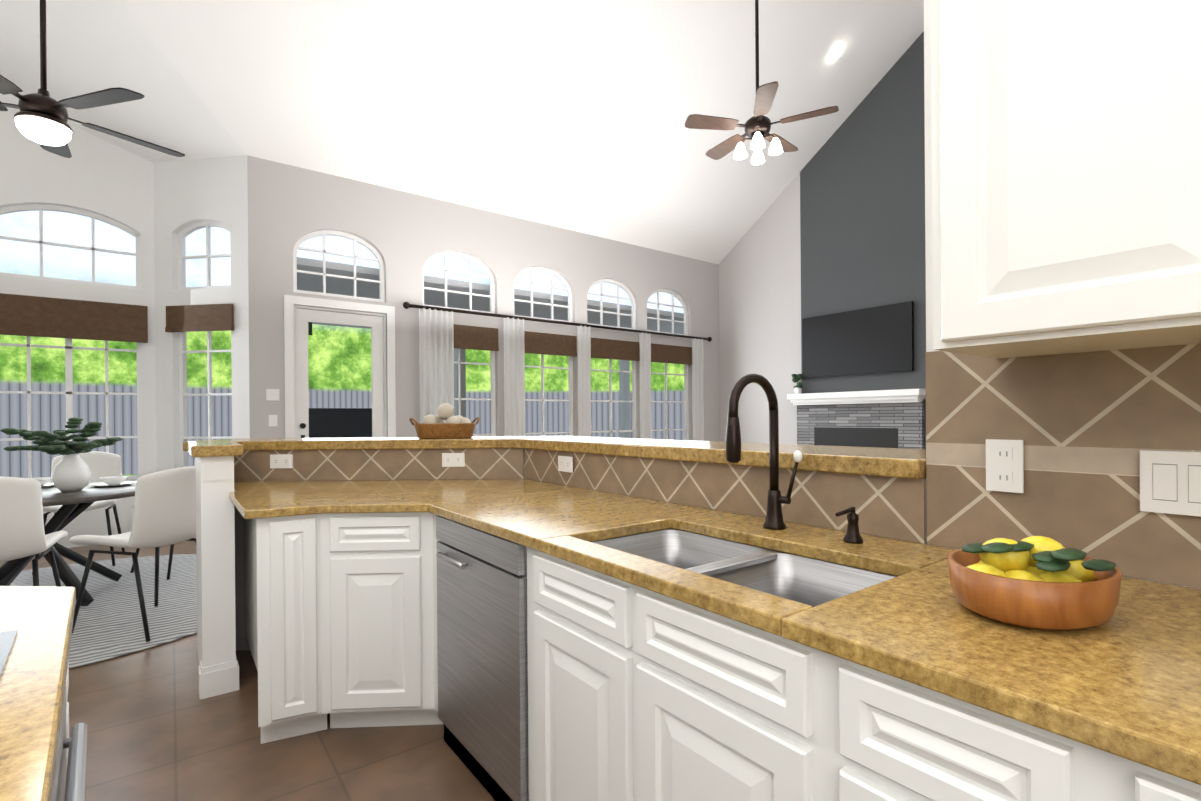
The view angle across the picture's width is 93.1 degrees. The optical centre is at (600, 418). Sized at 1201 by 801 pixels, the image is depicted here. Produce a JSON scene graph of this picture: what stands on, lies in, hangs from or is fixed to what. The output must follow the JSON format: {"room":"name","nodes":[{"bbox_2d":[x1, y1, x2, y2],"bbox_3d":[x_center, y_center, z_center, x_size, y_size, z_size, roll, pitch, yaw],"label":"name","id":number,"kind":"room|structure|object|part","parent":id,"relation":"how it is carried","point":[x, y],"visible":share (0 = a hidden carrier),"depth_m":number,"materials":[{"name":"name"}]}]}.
{"room":"kitchen","nodes":[
{"label":"kitchen","id":0,"kind":"room"},
{"bbox_2d":[0,93,155,547],"bbox_3d":[-5.945,-1.325,5.097,3.070,5.200,0.208,-1,0,-37],"label":"wall","id":1,"kind":"structure","parent":0,"point":[93,177],"depth_m":5.66,"materials":[{"name":"white paint"}]},
{"bbox_2d":[154,155,249,537],"bbox_3d":[-4.136,-0.891,5.959,1.089,4.300,0.208,0,0,8],"label":"wall","id":2,"kind":"structure","parent":0,"point":[190,196],"depth_m":5.93,"materials":[{"name":"white paint"}]},
{"bbox_2d":[0,541,494,800],"bbox_3d":[0.241,1.289,3.536,11.420,0.120,11.200,-1,0,-37],"label":"floor","id":3,"kind":"structure","parent":0,"point":[158,729],"depth_m":2.15,"materials":[{"name":"tile"}]},
{"bbox_2d":[0,586,86,800],"bbox_3d":[-1.542,0.790,0.204,2.019,0.917,2.120,-1,0,-41],"label":"kitchen island","id":4,"kind":"object","parent":3,"relation":"on","point":[42,756],"visible":1,"depth_m":0.74,"materials":[{"name":"stone"}]},
{"bbox_2d":[10,554,196,668],"bbox_3d":[-3.646,1.252,3.820,2.820,0.011,2.820,-1,0,-37],"label":"round rug","id":5,"kind":"object","parent":3,"relation":"on","point":[109,623],"visible":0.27,"depth_m":3.73,"materials":[{"name":"grey fabric"}]},
{"bbox_2d":[0,476,67,586],"bbox_3d":[-3.295,0.767,3.090,0.537,0.952,0.618,-1,0,-37],"label":"dining chair","id":6,"kind":"object","parent":5,"relation":"on","point":[22,533],"visible":0.92,"depth_m":2.99,"materials":[{"name":"white fabric"}]},
{"bbox_2d":[0,481,135,605],"bbox_3d":[-3.820,0.871,3.878,1.320,0.742,1.320,-1,0,-37],"label":"dining table","id":7,"kind":"object","parent":5,"relation":"on","point":[74,504],"visible":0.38,"depth_m":3.81,"materials":[{"name":"black metal"}]},
{"bbox_2d":[27,477,53,487],"bbox_3d":[-4.115,0.470,4.151,0.273,0.062,0.272,0,0,44],"label":"place setting","id":8,"kind":"object","parent":7,"relation":"on","point":[44,481],"depth_m":4.15,"materials":[{"name":"white ceramic"}]},
{"bbox_2d":[0,417,122,491],"bbox_3d":[-3.623,0.245,3.842,0.588,0.505,0.517,-1,0,-37],"label":"vase","id":9,"kind":"object","parent":7,"relation":"on","point":[71,472],"visible":1,"depth_m":3.84,"materials":[{"name":"white ceramic"}]},
{"bbox_2d":[90,476,135,486],"bbox_3d":[-3.605,0.466,4.214,0.272,0.062,0.272,-1,0,-43],"label":"place setting","id":10,"kind":"object","parent":7,"relation":"on","point":[110,481],"depth_m":4.18,"materials":[{"name":"white ceramic"}]},
{"bbox_2d":[32,451,124,574],"bbox_3d":[-4.471,0.774,4.909,0.510,0.950,0.600,-1,0,-32],"label":"dining chair","id":11,"kind":"object","parent":5,"relation":"on","point":[102,464],"visible":0.42,"depth_m":5.12,"materials":[{"name":"white fabric"}]},
{"bbox_2d":[69,466,195,641],"bbox_3d":[-2.706,0.763,3.434,0.602,0.951,0.515,0,0,14],"label":"dining chair","id":12,"kind":"object","parent":5,"relation":"on","point":[164,513],"visible":0.83,"depth_m":3.25,"materials":[{"name":"white fabric"}]},
{"bbox_2d":[130,458,195,579],"bbox_3d":[-3.427,0.765,4.734,0.516,0.951,0.602,0,0,25],"label":"dining chair","id":13,"kind":"object","parent":5,"relation":"on","point":[169,562],"visible":0.02,"depth_m":4.41,"materials":[{"name":"white fabric"}]},
{"bbox_2d":[215,473,926,800],"bbox_3d":[-0.589,0.700,2.327,1.455,1.075,3.120,-1,0,-37],"label":"base cabinet","id":14,"kind":"object","parent":3,"relation":"on","point":[733,617],"depth_m":1.59,"materials":[{"name":"wood"}]},
{"bbox_2d":[436,516,528,800],"bbox_3d":[-0.203,0.786,2.050,0.614,0.858,0.640,-1,0,-37],"label":"dishwasher","id":15,"kind":"object","parent":14,"relation":"in","point":[483,572],"depth_m":1.81,"materials":[{"name":"silver metal"}]},
{"bbox_2d":[183,436,925,592],"bbox_3d":[-0.637,0.137,2.507,1.906,0.050,3.460,-1,0,-37],"label":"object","id":16,"kind":"structure","parent":14,"relation":"on","point":[277,510],"depth_m":2.31,"materials":[{"name":"brown stone"}]},
{"bbox_2d":[409,403,479,438],"bbox_3d":[-0.888,0.012,3.262,0.412,0.201,0.259,-1,0,-37],"label":"basket","id":17,"kind":"object","parent":16,"relation":"on","point":[431,426],"visible":0.98,"depth_m":3.19,"materials":[{"name":"brown wood"}]},
{"bbox_2d":[739,545,1200,772],"bbox_3d":[-0.005,0.340,1.448,1.312,0.032,4.959,-1,0,-37],"label":"countertop","id":18,"kind":"structure","parent":14,"relation":"on","point":[1132,679],"depth_m":0.80,"materials":[{"name":"stone"}]},
{"bbox_2d":[835,507,862,543],"bbox_3d":[0.632,0.274,1.454,0.100,0.092,0.047,-1,0,-37],"label":"soap dispenser","id":19,"kind":"object","parent":18,"relation":"on","point":[852,536],"depth_m":1.46,"materials":[{"name":"brown metal"}]},
{"bbox_2d":[947,536,1121,630],"bbox_3d":[0.711,0.258,0.942,0.280,0.121,0.224,-1,0,-37],"label":"lemon bowl","id":20,"kind":"object","parent":18,"relation":"on","point":[1039,582],"visible":1,"depth_m":0.86,"materials":[{"name":"brown wood"}]},
{"bbox_2d":[787,633,1078,800],"bbox_3d":[0.670,0.791,0.939,0.600,0.878,0.365,-1,0,-37],"label":"base cabinet","id":21,"kind":"object","parent":3,"relation":"on","point":[859,729],"depth_m":0.78,"materials":[{"name":"wood"}]},
{"bbox_2d":[1079,733,1200,800],"bbox_3d":[0.930,0.789,0.596,0.600,0.878,0.495,-1,0,-37],"label":"base cabinet","id":22,"kind":"object","parent":3,"relation":"on","point":[1108,771],"depth_m":0.60,"materials":[{"name":"wood"}]},
{"bbox_2d":[0,0,923,263],"bbox_3d":[0.345,-4.275,3.331,11.340,3.315,10.630,-1,0,-37],"label":"ceiling","id":23,"kind":"structure","parent":0,"point":[572,115],"depth_m":6.20,"materials":[{"name":"white paint"}]},
{"bbox_2d":[0,0,184,157],"bbox_3d":[-3.581,-2.800,3.649,1.470,2.096,1.420,-1,0,-37],"label":"ceiling fan","id":24,"kind":"object","parent":23,"relation":"hanging from","point":[41,118],"visible":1,"depth_m":3.56,"materials":[{"name":"black metal"}]},
{"bbox_2d":[685,0,838,164],"bbox_3d":[1.388,-3.711,5.061,1.266,2.756,1.268,-1,0,-37],"label":"room ceiling fan","id":25,"kind":"object","parent":23,"relation":"hanging from","point":[757,126],"visible":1,"depth_m":4.97,"materials":[{"name":"brown wood"}]},
{"bbox_2d":[247,155,719,441],"bbox_3d":[-0.770,-0.871,8.033,7.180,4.200,0.220,-1,0,-37],"label":"wall","id":26,"kind":"structure","parent":0,"point":[405,238],"depth_m":7.24,"materials":[{"name":"grey paint"}]},
{"bbox_2d":[284,295,395,437],"bbox_3d":[-2.920,-0.031,6.417,1.150,2.560,0.160,-1,0,-37],"label":"patio door","id":27,"kind":"structure","parent":26,"relation":"in","point":[298,316],"depth_m":6.33,"materials":[{"name":"white wood"}]},
{"bbox_3d":[-3.186,-0.364,6.172,0.139,1.370,0.064,-1,0,-37],"label":"door hardware","id":28,"kind":"part","parent":27,"relation":"part of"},
{"bbox_2d":[403,302,711,440],"bbox_3d":[-0.204,-0.100,8.305,5.324,2.587,0.136,-1,0,-37],"label":"curtain","id":29,"kind":"object","parent":26,"relation":"attached to","point":[436,346],"visible":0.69,"depth_m":7.58,"materials":[{"name":"white fabric"}]},
{"bbox_3d":[-0.214,-1.351,8.302,5.324,0.084,0.136,-1,0,-37],"label":"curtain rod","id":30,"kind":"part","parent":29,"relation":"part of","materials":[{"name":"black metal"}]},
{"bbox_2d":[719,31,925,448],"bbox_3d":[4.955,-2.513,6.325,0.400,7.400,9.860,-1,0,-37],"label":"wall","id":31,"kind":"structure","parent":0,"point":[822,297],"depth_m":8.23,"materials":[{"name":"grey paint"}]},
{"bbox_2d":[791,374,802,393],"bbox_3d":[3.050,-0.533,8.762,0.260,0.320,0.203,-1,0,-37],"label":"plant","id":32,"kind":"object","parent":31,"relation":"on","point":[797,379],"depth_m":8.72,"materials":[{"name":"green plant"}]},
{"bbox_2d":[924,0,1200,588],"bbox_3d":[1.730,-2.477,0.020,0.490,7.400,3.370,-1,0,-37],"label":"wall","id":33,"kind":"structure","parent":0,"point":[1063,252],"depth_m":1.04,"materials":[{"name":"white paint"}]},
{"label":"outside","id":34,"kind":"structure","parent":0,"visible":0},
{"bbox_2d":[0,211,684,477],"bbox_3d":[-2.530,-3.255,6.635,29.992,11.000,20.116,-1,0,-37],"label":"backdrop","id":35,"kind":"structure","parent":34,"point":[339,368],"depth_m":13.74,"materials":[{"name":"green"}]},
{"bbox_3d":[-3.432,1.332,9.541,22.000,0.130,5.390,-1,0,-37],"label":"patio slab","id":36,"kind":"object","parent":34,"visible":0},
{"bbox_2d":[309,408,371,437],"bbox_3d":[-3.677,0.573,7.535,1.400,1.400,0.700,-1,0,-37],"label":"grill","id":37,"kind":"object","parent":36,"relation":"on","point":[340,422],"visible":0.14,"depth_m":7.34,"materials":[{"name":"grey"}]},
{"bbox_2d":[297,257,683,437],"bbox_3d":[0.068,-0.262,10.613,11.100,3.160,2.610,-1,0,-37],"label":"patio cover","id":38,"kind":"object","parent":36,"relation":"on","point":[314,283],"visible":0.15,"depth_m":8.61,"materials":[{"name":"grey paint"}]}
]}

